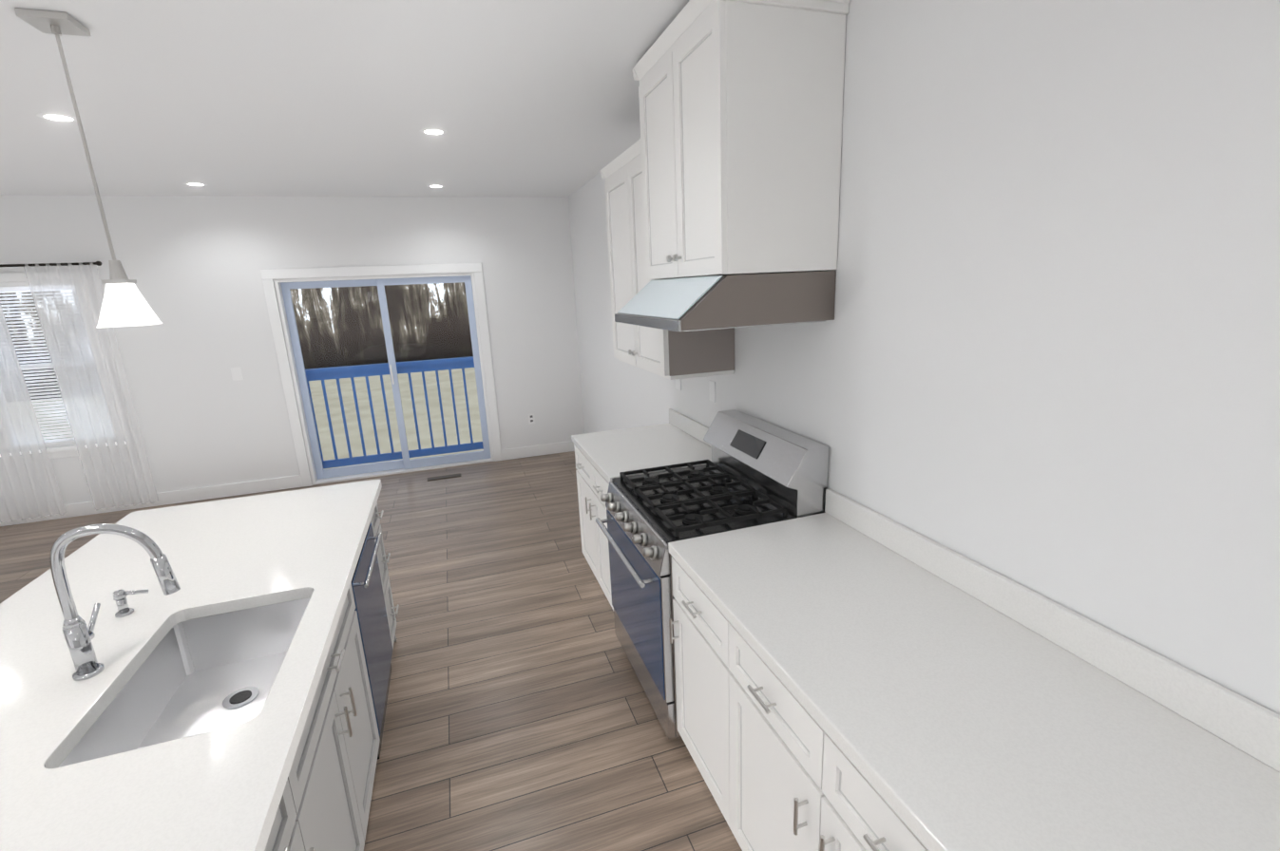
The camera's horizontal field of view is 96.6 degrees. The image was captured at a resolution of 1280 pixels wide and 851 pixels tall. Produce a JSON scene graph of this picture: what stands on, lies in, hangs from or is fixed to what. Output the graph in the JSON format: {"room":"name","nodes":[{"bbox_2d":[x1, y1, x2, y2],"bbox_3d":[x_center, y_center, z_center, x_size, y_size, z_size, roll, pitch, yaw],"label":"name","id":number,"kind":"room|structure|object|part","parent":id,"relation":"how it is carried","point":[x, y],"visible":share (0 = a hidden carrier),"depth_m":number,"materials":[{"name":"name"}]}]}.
{"room":"kitchen","nodes":[
{"label":"kitchen","id":0,"kind":"room"},
{"bbox_2d":[0,194,584,512],"bbox_3d":[-4.904,-0.563,5.059,9.140,2.756,0.150,-7,14,-17],"label":"wall","id":1,"kind":"structure","parent":0,"point":[193,265],"depth_m":5.34,"materials":[{"name":"white paint"}]},
{"bbox_2d":[0,261,101,267],"bbox_3d":[-5.166,-1.307,4.664,1.264,0.042,0.095,-7,14,-17],"label":"curtain rod","id":2,"kind":"object","parent":1,"relation":"attached to","point":[98,263],"visible":0.98,"depth_m":4.72,"materials":[{"name":"grey metal"}]},
{"bbox_2d":[0,304,66,522],"bbox_3d":[-5.437,-0.225,4.789,0.490,2.155,0.052,-7,14,-17],"label":"window curtain","id":3,"kind":"object","parent":2,"relation":"hanging from","point":[34,472],"depth_m":4.93,"materials":[{"name":"white fabric"}]},
{"bbox_2d":[23,262,158,510],"bbox_3d":[-4.784,-0.305,4.995,0.490,2.155,0.052,-7,14,-17],"label":"window curtain","id":4,"kind":"object","parent":2,"relation":"hanging from","point":[68,410],"depth_m":4.98,"materials":[{"name":"white fabric"}]},
{"bbox_2d":[0,270,133,463],"bbox_3d":[-5.151,-0.497,4.931,1.000,1.590,0.160,-7,14,-17],"label":"window","id":5,"kind":"structure","parent":1,"relation":"in","point":[40,356],"depth_m":4.99,"materials":[{"name":"clear glass"}]},
{"bbox_2d":[0,285,114,445],"bbox_3d":[-5.155,-0.516,4.936,0.730,1.335,0.036,-7,14,-17],"label":"window blind","id":6,"kind":"object","parent":5,"relation":"attached to","point":[3,290],"visible":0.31,"depth_m":4.94,"materials":[{"name":"white"}]},
{"bbox_2d":[0,475,302,526],"bbox_3d":[-4.650,0.710,5.350,2.620,0.125,0.016,-7,14,-17],"label":"baseboard","id":7,"kind":"structure","parent":1,"relation":"attached to","point":[79,509],"depth_m":5.39,"materials":[{"name":"white"}]},
{"bbox_2d":[230,367,243,381],"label":"outlet","id":8,"kind":"object","parent":1,"relation":"attached to","point":[237,374],"depth_m":5.37,"materials":[{"name":"white plastic"}]},
{"bbox_2d":[260,263,502,487],"bbox_3d":[-2.538,-0.540,5.868,1.980,2.120,0.170,-7,14,-17],"label":"door frame","id":9,"kind":"structure","parent":1,"relation":"attached to","point":[277,277],"depth_m":5.65,"materials":[{"name":"white wood"}]},
{"bbox_2d":[280,275,490,479],"bbox_3d":[-2.537,-0.497,5.881,1.740,1.970,0.105,-7,14,-17],"label":"sliding door","id":10,"kind":"structure","parent":1,"relation":"in","point":[406,463],"depth_m":5.86,"materials":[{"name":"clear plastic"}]},
{"bbox_2d":[305,356,483,468],"bbox_3d":[-2.566,0.041,6.182,2.040,1.445,0.090,-7,14,-17],"label":"guard railing","id":11,"kind":"object","parent":1,"relation":"attached to","point":[374,369],"depth_m":6.08,"materials":[{"name":"blue"}]},
{"bbox_2d":[527,413,534,424],"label":"outlet","id":12,"kind":"object","parent":1,"relation":"attached to","point":[531,420],"depth_m":6.36,"materials":[{"name":"white plastic"}]},
{"bbox_2d":[501,440,574,460],"bbox_3d":[-1.093,0.275,6.471,0.930,0.125,0.020,-7,14,-17],"label":"baseboard","id":13,"kind":"structure","parent":1,"relation":"attached to","point":[563,447],"depth_m":6.45,"materials":[{"name":"white wood"}]},
{"bbox_2d":[0,0,689,197],"bbox_3d":[-3.576,-1.017,0.677,9.140,0.100,8.900,-7,14,-17],"label":"ceiling","id":14,"kind":"structure","parent":0,"point":[353,98],"depth_m":2.68,"materials":[{"name":"white paint"}]},
{"bbox_2d":[36,113,76,121],"bbox_3d":[-2.864,-1.518,2.808,0.155,0.006,0.155,-15,18,-40],"label":"recessed light","id":15,"kind":"object","parent":14,"relation":"in","point":[67,118],"depth_m":2.80,"materials":[{"name":"white"}]},
{"bbox_2d":[14,7,162,327],"bbox_3d":[-1.899,-0.849,1.985,0.152,0.992,0.152,-7,14,-17],"label":"pendant light","id":16,"kind":"object","parent":14,"relation":"hanging from","point":[124,303],"visible":1,"depth_m":2.02,"materials":[{"name":"silver metal"}]},
{"bbox_3d":[-1.881,-0.443,2.084,0.152,0.155,0.152,-7,14,-17],"label":"lamp shade","id":17,"kind":"part","parent":16,"relation":"part of","materials":[{"name":"white glass"}]},
{"bbox_2d":[183,182,207,186],"bbox_3d":[-3.509,-1.905,4.500,0.155,0.006,0.155,-15,18,-40],"label":"recessed light","id":18,"kind":"object","parent":14,"relation":"in","point":[187,183],"depth_m":4.49,"materials":[{"name":"white"}]},
{"bbox_2d":[420,128,447,134],"bbox_3d":[-1.210,-1.723,3.341,0.155,0.006,0.155,-15,18,-40],"label":"recessed light","id":19,"kind":"object","parent":14,"relation":"in","point":[429,131],"depth_m":3.33,"materials":[{"name":"white"}]},
{"bbox_2d":[426,184,444,187],"bbox_3d":[-1.797,-2.109,5.020,0.155,0.006,0.155,-9,15,-26],"label":"recessed light","id":20,"kind":"object","parent":14,"relation":"in","point":[430,185],"depth_m":4.99,"materials":[{"name":"white"}]},
{"bbox_2d":[0,451,742,850],"bbox_3d":[-3.452,1.754,1.358,9.140,0.100,8.900,-7,14,-17],"label":"floor","id":21,"kind":"structure","parent":0,"point":[521,716],"depth_m":2.71,"materials":[{"name":"brown wood"}]},
{"bbox_2d":[262,486,399,850],"bbox_3d":[-1.427,1.043,1.827,1.047,0.880,2.252,-7,14,-17],"label":"kitchen island","id":22,"kind":"object","parent":21,"relation":"on","point":[325,804],"depth_m":1.79,"materials":[{"name":"grey wood"}]},
{"bbox_2d":[0,478,382,850],"bbox_3d":[-1.465,0.598,1.716,1.056,0.040,2.296,-7,14,-17],"label":"island countertop","id":23,"kind":"structure","parent":22,"relation":"on","point":[158,681],"depth_m":1.56,"materials":[{"name":"white stone"}]},
{"bbox_2d":[49,523,181,681],"bbox_3d":[-1.342,0.424,1.490,0.265,0.394,0.149,-7,14,-17],"label":"faucet","id":24,"kind":"object","parent":23,"relation":"on","point":[104,662],"depth_m":1.44,"materials":[{"name":"silver metal"}]},
{"bbox_2d":[22,592,336,850],"bbox_3d":[-1.140,0.684,1.528,0.436,0.306,0.688,-7,14,-17],"label":"sink","id":25,"kind":"object","parent":23,"relation":"in","point":[216,669],"depth_m":1.63,"materials":[{"name":"white ceramic"}]},
{"bbox_2d":[343,509,393,761],"bbox_3d":[-1.141,0.866,2.479,0.074,0.848,0.602,-7,14,-17],"label":"dishwasher","id":26,"kind":"object","parent":22,"relation":"in","point":[367,587],"depth_m":2.40,"materials":[{"name":"silver metal"}]},
{"bbox_2d":[426,473,461,481],"bbox_3d":[-2.006,0.529,5.849,0.330,0.008,0.100,-7,14,-17],"label":"floor vent register","id":27,"kind":"object","parent":21,"relation":"in","point":[453,475],"depth_m":5.84,"materials":[{"name":"brown metal"}]},
{"bbox_2d":[571,408,711,611],"bbox_3d":[0.037,0.517,3.406,0.712,1.020,0.907,-7,14,-17],"label":"base cabinet","id":28,"kind":"object","parent":21,"relation":"on","point":[602,459],"visible":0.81,"depth_m":3.31,"materials":[{"name":"white wood"}]},
{"bbox_2d":[571,408,711,485],"bbox_3d":[0.030,0.089,3.305,0.687,0.140,0.907,-7,14,-17],"label":"countertop","id":29,"kind":"structure","parent":28,"relation":"on","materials":[{"name":"white stone"}]},
{"bbox_2d":[668,553,717,803],"bbox_3d":[0.534,0.903,2.042,0.677,0.880,0.508,-7,14,-17],"label":"base cabinet","id":30,"kind":"object","parent":21,"relation":"on","point":[693,622],"depth_m":2.00,"materials":[{"name":"white wood"}]},
{"bbox_2d":[595,409,828,739],"bbox_3d":[0.268,0.620,2.590,0.780,1.190,0.771,-7,14,-17],"label":"range","id":31,"kind":"object","parent":21,"relation":"on","point":[755,471],"visible":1,"depth_m":2.37,"materials":[{"name":"silver metal"}]},
{"bbox_3d":[0.237,0.520,2.556,0.594,0.913,0.763,-7,14,-17],"label":"glass","id":32,"kind":"part","parent":31,"relation":"part of","materials":[{"name":"blue"}]},
{"bbox_2d":[713,602,934,850],"bbox_3d":[0.739,1.040,1.445,0.677,0.880,1.013,-7,14,-17],"label":"base cabinet","id":33,"kind":"object","parent":21,"relation":"on","point":[783,783],"depth_m":1.46,"materials":[{"name":"white wood"}]},
{"bbox_2d":[668,511,1279,850],"bbox_3d":[0.860,0.692,0.911,0.687,0.040,2.724,-7,14,-17],"label":"countertop","id":34,"kind":"structure","parent":33,"relation":"on","point":[978,729],"depth_m":1.20,"materials":[{"name":"white stone"}]},
{"bbox_2d":[568,0,1279,714],"bbox_3d":[0.767,-0.136,2.292,0.150,2.756,8.750,-7,14,-17],"label":"wall","id":35,"kind":"structure","parent":0,"point":[1040,353],"depth_m":1.33,"materials":[{"name":"white paint"}]},
{"bbox_2d":[600,174,734,380],"bbox_3d":[0.134,-0.868,3.123,0.377,1.055,0.900,-7,14,-17],"label":"upper cabinet","id":36,"kind":"object","parent":35,"relation":"attached to","point":[669,356],"depth_m":2.84,"materials":[{"name":"white wood"}]},
{"bbox_3d":[0.306,-0.393,2.803,0.353,0.270,0.004,-7,14,-17],"label":"panel","id":37,"kind":"part","parent":36,"relation":"part of","materials":[{"name":"grey wood"}]},
{"bbox_2d":[675,379,681,390],"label":"outlet","id":38,"kind":"object","parent":35,"relation":"attached to","point":[678,381],"depth_m":3.63,"materials":[{"name":"white plastic"}]},
{"bbox_2d":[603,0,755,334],"bbox_3d":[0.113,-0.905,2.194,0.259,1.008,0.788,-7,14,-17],"label":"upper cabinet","id":39,"kind":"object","parent":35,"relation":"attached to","point":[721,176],"depth_m":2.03,"materials":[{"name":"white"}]},
{"bbox_2d":[614,270,836,332],"bbox_3d":[0.297,-0.518,2.341,0.618,0.182,0.770,-7,14,-17],"label":"hood","id":40,"kind":"object","parent":39,"relation":"attached to","point":[706,300],"depth_m":2.01,"materials":[{"name":"silver metal"}]},
{"bbox_2d":[708,380,715,402],"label":"outlet","id":41,"kind":"object","parent":35,"relation":"attached to","point":[712,385],"depth_m":3.16,"materials":[{"name":"white plastic"}]},
{"bbox_2d":[824,488,1279,773],"bbox_3d":[1.173,0.586,0.994,0.020,0.100,2.724,-7,14,-17],"label":"backsplash","id":42,"kind":"structure","parent":35,"relation":"attached to","point":[1233,718],"depth_m":1.32,"materials":[{"name":"white stone"}]},
{"label":"outside","id":43,"kind":"structure","parent":0,"visible":0},
{"bbox_2d":[0,282,473,401],"bbox_3d":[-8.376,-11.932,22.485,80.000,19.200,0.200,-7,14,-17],"label":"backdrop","id":44,"kind":"structure","parent":43,"point":[319,328],"depth_m":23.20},
{"bbox_2d":[6,367,483,469],"bbox_3d":[-4.899,-0.520,15.895,80.000,0.100,19.050,-7,14,-17],"label":"lawn","id":45,"kind":"structure","parent":43,"point":[324,430],"depth_m":15.35,"materials":[{"name":"green plant"}]}
]}

